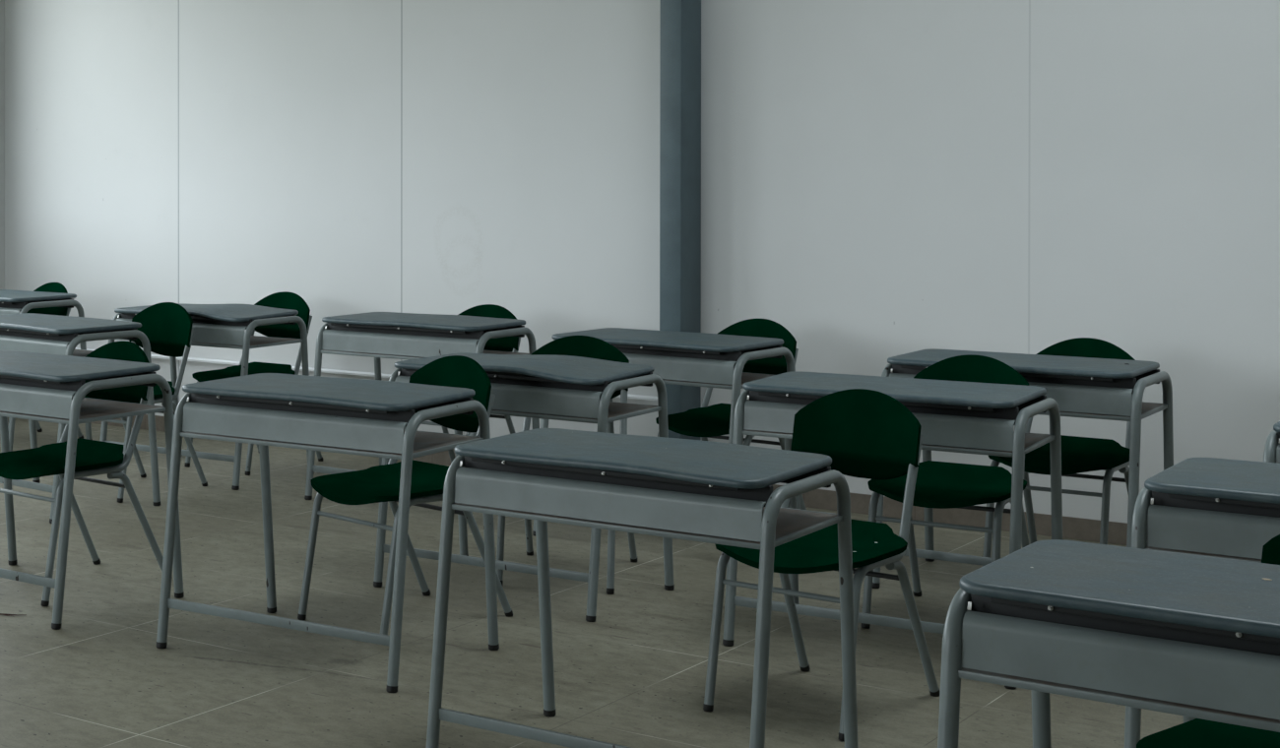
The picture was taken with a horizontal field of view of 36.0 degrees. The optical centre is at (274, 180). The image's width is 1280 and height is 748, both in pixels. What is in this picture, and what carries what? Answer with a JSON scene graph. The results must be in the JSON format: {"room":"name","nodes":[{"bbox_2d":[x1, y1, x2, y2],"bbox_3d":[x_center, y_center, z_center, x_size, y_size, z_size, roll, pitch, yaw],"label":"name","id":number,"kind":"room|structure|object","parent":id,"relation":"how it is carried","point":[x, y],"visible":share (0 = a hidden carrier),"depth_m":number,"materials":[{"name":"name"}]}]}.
{"room":"classroom","nodes":[
{"label":"classroom","id":0,"kind":"room"},
{"bbox_2d":[0,0,4,289],"bbox_3d":[-4.868,-0.655,6.796,0.140,4.013,10.438,0,1,39],"label":"wall","id":1,"kind":"structure","parent":0,"point":[2,2],"depth_m":10.80,"materials":[{"name":"paint"}]},
{"bbox_2d":[0,417,1183,747],"bbox_3d":[-0.543,1.432,3.319,11.256,0.112,10.718,0,1,39],"label":"floor","id":2,"kind":"structure","parent":0,"point":[634,676],"depth_m":5.56,"materials":[{"name":"tile"}]},
{"bbox_2d":[0,289,92,451],"bbox_3d":[-1.420,0.953,9.676,0.823,0.758,0.580,0,1,39],"label":"school desk","id":3,"kind":"object","parent":2,"relation":"on","point":[11,301],"visible":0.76,"depth_m":9.43,"materials":[{"name":"silver metal"}]},
{"bbox_2d":[27,282,83,439],"bbox_3d":[-1.314,0.933,9.723,0.558,0.804,0.416,0,1,-42],"label":"chair","id":4,"kind":"object","parent":2,"relation":"on","point":[50,287],"visible":0.16,"depth_m":9.86,"materials":[{"name":"green plastic"}]},
{"bbox_2d":[0,313,160,523],"bbox_3d":[-0.961,0.965,7.933,0.823,0.760,0.580,0,1,44],"label":"school desk","id":5,"kind":"object","parent":2,"relation":"on","point":[24,332],"visible":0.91,"depth_m":7.75,"materials":[{"name":"silver metal"}]},
{"bbox_2d":[72,349,91,357],"bbox_3d":[-0.953,0.726,7.940,0.784,0.005,0.429,0,1,44],"label":"shelf","id":6,"kind":"object","parent":5,"relation":"attached to","point":[77,352],"depth_m":7.97,"materials":[{"name":"metal"}]},
{"bbox_2d":[0,340,172,606],"bbox_3d":[-0.680,0.957,6.381,0.416,0.804,0.558,0,1,44],"label":"chair","id":7,"kind":"object","parent":2,"relation":"on","point":[93,457],"visible":0.65,"depth_m":6.36,"materials":[{"name":"green plastic"}]},
{"bbox_2d":[0,350,184,630],"bbox_3d":[-0.791,0.975,6.225,0.823,0.762,0.580,0,1,40],"label":"school desk","id":8,"kind":"object","parent":2,"relation":"on","point":[33,386],"visible":1,"depth_m":5.99,"materials":[{"name":"silver metal"}]},
{"bbox_2d":[0,396,163,420],"bbox_3d":[-0.784,0.735,6.233,0.784,0.005,0.429,0,1,40],"label":"shelf","id":9,"kind":"object","parent":8,"relation":"attached to","point":[91,409],"depth_m":6.00,"materials":[{"name":"metal"}]},
{"bbox_2d":[72,302,207,503],"bbox_3d":[-0.619,0.944,8.251,0.416,0.804,0.558,0,1,40],"label":"chair","id":10,"kind":"object","parent":2,"relation":"on","point":[167,326],"visible":0.4,"depth_m":8.36,"materials":[{"name":"green plastic"}]},
{"bbox_2d":[99,303,309,490],"bbox_3d":[-0.319,0.958,8.704,0.823,0.762,0.580,0,1,38],"label":"school desk","id":11,"kind":"object","parent":2,"relation":"on","point":[216,325],"visible":0.69,"depth_m":8.47,"materials":[{"name":"silver metal"}]},
{"bbox_2d":[192,335,296,346],"bbox_3d":[-0.311,0.726,8.711,0.784,0.005,0.429,0,1,38],"label":"shelf","id":12,"kind":"object","parent":11,"relation":"attached to","point":[255,341],"depth_m":8.45,"materials":[{"name":"metal"}]},
{"bbox_2d":[184,291,323,475],"bbox_3d":[-0.096,0.939,8.954,0.416,0.804,0.558,0,1,40],"label":"chair","id":13,"kind":"object","parent":2,"relation":"on","point":[284,299],"visible":0.41,"depth_m":9.03,"materials":[{"name":"green plastic"}]},
{"bbox_2d":[156,373,499,693],"bbox_3d":[0.151,0.980,5.522,0.823,0.763,0.580,0,1,36],"label":"school desk","id":14,"kind":"object","parent":2,"relation":"on","point":[341,416],"visible":0.99,"depth_m":5.41,"materials":[{"name":"silver metal"}]},
{"bbox_2d":[183,431,479,455],"bbox_3d":[0.158,0.742,5.530,0.784,0.005,0.429,0,1,36],"label":"shelf","id":15,"kind":"object","parent":14,"relation":"attached to","point":[425,443],"depth_m":5.35,"materials":[{"name":"metal"}]},
{"bbox_2d":[297,355,512,635],"bbox_3d":[0.405,0.961,5.901,0.558,0.804,0.416,0,1,-39],"label":"chair","id":16,"kind":"object","parent":2,"relation":"on","point":[377,483],"visible":0.59,"depth_m":5.90,"materials":[{"name":"green plastic"}]},
{"bbox_2d":[304,312,539,512],"bbox_3d":[0.620,0.961,7.965,0.823,0.767,0.580,0,1,38],"label":"school desk","id":17,"kind":"object","parent":2,"relation":"on","point":[376,335],"visible":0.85,"depth_m":7.87,"materials":[{"name":"silver metal"}]},
{"bbox_2d":[322,349,528,358],"bbox_3d":[0.627,0.722,7.973,0.784,0.005,0.429,0,1,38],"label":"shelf","id":18,"kind":"object","parent":17,"relation":"attached to","point":[384,353],"depth_m":7.85,"materials":[{"name":"metal"}]},
{"bbox_2d":[420,304,520,463],"bbox_3d":[0.790,0.945,8.115,0.416,0.804,0.558,0,1,39],"label":"chair","id":19,"kind":"object","parent":2,"relation":"on","point":[506,344],"visible":0.15,"depth_m":8.23,"materials":[{"name":"green plastic"}]},
{"bbox_2d":[373,352,674,622],"bbox_3d":[0.823,0.976,6.315,0.823,0.759,0.580,0,1,37],"label":"school desk","id":20,"kind":"object","parent":2,"relation":"on","point":[567,388],"visible":0.77,"depth_m":6.11,"materials":[{"name":"silver metal"}]},
{"bbox_2d":[491,402,656,420],"bbox_3d":[0.830,0.745,6.323,0.784,0.005,0.429,0,1,37],"label":"shelf","id":21,"kind":"object","parent":20,"relation":"attached to","point":[616,411],"depth_m":6.07,"materials":[{"name":"metal"}]},
{"bbox_2d":[496,335,638,594],"bbox_3d":[1.008,0.956,6.544,0.416,0.804,0.558,0,0,19],"label":"chair","id":22,"kind":"object","parent":2,"relation":"on","point":[574,346],"visible":0.16,"depth_m":6.71,"materials":[{"name":"green plastic"}]},
{"bbox_2d":[425,428,858,747],"bbox_3d":[0.843,0.996,4.392,0.823,0.748,0.580,0,1,38],"label":"school desk","id":23,"kind":"object","parent":2,"relation":"on","point":[695,490],"visible":1,"depth_m":4.29,"materials":[{"name":"metal"}]},
{"bbox_2d":[454,503,837,544],"bbox_3d":[0.850,0.763,4.399,0.784,0.005,0.429,0,1,38],"label":"shelf","id":24,"kind":"object","parent":23,"relation":"attached to","point":[792,524],"depth_m":4.22,"materials":[{"name":"metal"}]},
{"bbox_2d":[532,327,800,535],"bbox_3d":[1.471,0.969,7.158,0.823,0.762,0.580,0,1,42],"label":"school desk","id":25,"kind":"object","parent":2,"relation":"on","point":[685,358],"visible":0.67,"depth_m":6.94,"materials":[{"name":"silver metal"}]},
{"bbox_2d":[662,373,773,385],"bbox_3d":[1.478,0.730,7.165,0.784,0.005,0.429,0,1,42],"label":"shelf","id":26,"kind":"object","parent":25,"relation":"attached to","point":[668,378],"depth_m":6.87,"materials":[{"name":"metal"}]},
{"bbox_2d":[659,0,701,440],"bbox_3d":[1.712,-0.664,8.059,0.136,4.013,0.205,0,1,39],"label":"steel column","id":27,"kind":"structure","parent":2,"relation":"on","point":[680,20],"depth_m":8.01,"materials":[{"name":"metal"}]},
{"bbox_2d":[655,319,806,510],"bbox_3d":[1.756,0.950,7.352,0.416,0.804,0.558,0,1,43],"label":"chair","id":28,"kind":"object","parent":2,"relation":"on","point":[705,421],"visible":0.43,"depth_m":7.43,"materials":[{"name":"green plastic"}]},
{"bbox_2d":[703,388,940,741],"bbox_3d":[1.429,0.967,4.961,0.416,0.804,0.558,0,1,42],"label":"chair","id":29,"kind":"object","parent":2,"relation":"on","point":[870,434],"visible":0.76,"depth_m":5.00,"materials":[{"name":"green plastic"}]},
{"bbox_2d":[722,371,1062,689],"bbox_3d":[1.805,0.981,5.556,0.823,0.762,0.580,0,1,35],"label":"school desk","id":30,"kind":"object","parent":2,"relation":"on","point":[954,416],"visible":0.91,"depth_m":5.44,"materials":[{"name":"silver metal"}]},
{"bbox_2d":[742,429,1051,452],"bbox_3d":[1.812,0.740,5.564,0.784,0.005,0.429,0,1,35],"label":"shelf","id":31,"kind":"object","parent":30,"relation":"attached to","point":[1033,441],"depth_m":5.28,"materials":[{"name":"metal"}]},
{"bbox_2d":[861,354,1029,629],"bbox_3d":[2.094,0.961,5.882,0.416,0.804,0.558,0,1,35],"label":"chair","id":32,"kind":"object","parent":2,"relation":"on","point":[938,484],"visible":0.48,"depth_m":5.88,"materials":[{"name":"green plastic"}]},
{"bbox_2d":[872,348,1173,588],"bbox_3d":[2.471,0.976,6.297,0.823,0.761,0.580,0,1,37],"label":"school desk","id":33,"kind":"object","parent":2,"relation":"on","point":[1081,387],"visible":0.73,"depth_m":6.08,"materials":[{"name":"silver metal"}]},
{"bbox_2d":[1046,402,1162,417],"bbox_3d":[2.478,0.735,6.304,0.784,0.005,0.429,0,1,37],"label":"shelf","id":34,"kind":"object","parent":33,"relation":"attached to","point":[1147,409],"depth_m":5.99,"materials":[{"name":"metal"}]},
{"bbox_2d":[982,337,1135,567],"bbox_3d":[2.698,0.956,6.489,0.416,0.804,0.558,0,1,39],"label":"chair","id":35,"kind":"object","parent":2,"relation":"on","point":[1078,454],"visible":0.35,"depth_m":6.45,"materials":[{"name":"green plastic"}]},
{"bbox_2d":[937,539,1279,747],"bbox_3d":[1.476,0.998,2.845,0.823,0.766,0.580,0,1,39],"label":"school desk","id":36,"kind":"object","parent":2,"relation":"on","point":[1186,635],"visible":1,"depth_m":2.84,"materials":[{"name":"silver metal"}]},
{"bbox_2d":[959,667,1279,723],"bbox_3d":[1.483,0.756,2.853,0.784,0.005,0.429,0,1,39],"label":"shelf","id":37,"kind":"object","parent":36,"relation":"attached to","point":[1195,707],"depth_m":2.78,"materials":[{"name":"metal"}]},
{"bbox_2d":[1124,457,1279,747],"bbox_3d":[2.210,0.996,3.832,0.823,0.756,0.580,0,1,38],"label":"school desk","id":38,"kind":"object","parent":2,"relation":"on","point":[1209,507],"visible":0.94,"depth_m":3.87,"materials":[{"name":"silver metal"}]},
{"bbox_2d":[1146,546,1261,561],"bbox_3d":[2.218,0.757,3.840,0.784,0.005,0.429,0,1,38],"label":"shelf","id":39,"kind":"object","parent":38,"relation":"attached to","point":[1224,552],"depth_m":3.83,"materials":[{"name":"metal"}]},
{"bbox_2d":[1136,534,1279,747],"bbox_3d":[1.729,0.980,3.162,0.558,0.804,0.416,0,1,-37],"label":"chair","id":40,"kind":"object","parent":2,"relation":"on","point":[1196,733],"visible":0.48,"depth_m":3.25,"materials":[{"name":"green plastic"}]},
{"bbox_2d":[1263,421,1279,463],"bbox_3d":[2.915,0.989,4.665,0.823,0.758,0.580,0,1,39],"label":"school desk","id":41,"kind":"object","parent":2,"relation":"on","point":[1271,454],"visible":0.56,"depth_m":4.76,"materials":[{"name":"silver metal"}]},
{"bbox_2d":[4,0,1279,523],"bbox_3d":[2.780,-0.660,7.419,11.256,4.013,0.140,0,1,39],"label":"wall","id":42,"kind":"structure","parent":0,"point":[881,180],"depth_m":8.06,"materials":[{"name":"paint"}]},
{"bbox_2d":[75,347,657,401],"bbox_3d":[0.094,0.937,9.494,4.204,0.018,0.022,0,1,39],"label":"trim","id":43,"kind":"structure","parent":42,"relation":"attached to","point":[635,397],"depth_m":9.35,"materials":[{"name":"white"}]},
{"bbox_2d":[91,414,1127,545],"bbox_3d":[2.733,1.307,7.375,10.976,0.080,0.009,0,1,39],"label":"baseboard","id":44,"kind":"structure","parent":42,"relation":"attached to","point":[1081,529],"depth_m":7.45,"materials":[{"name":"tile"}]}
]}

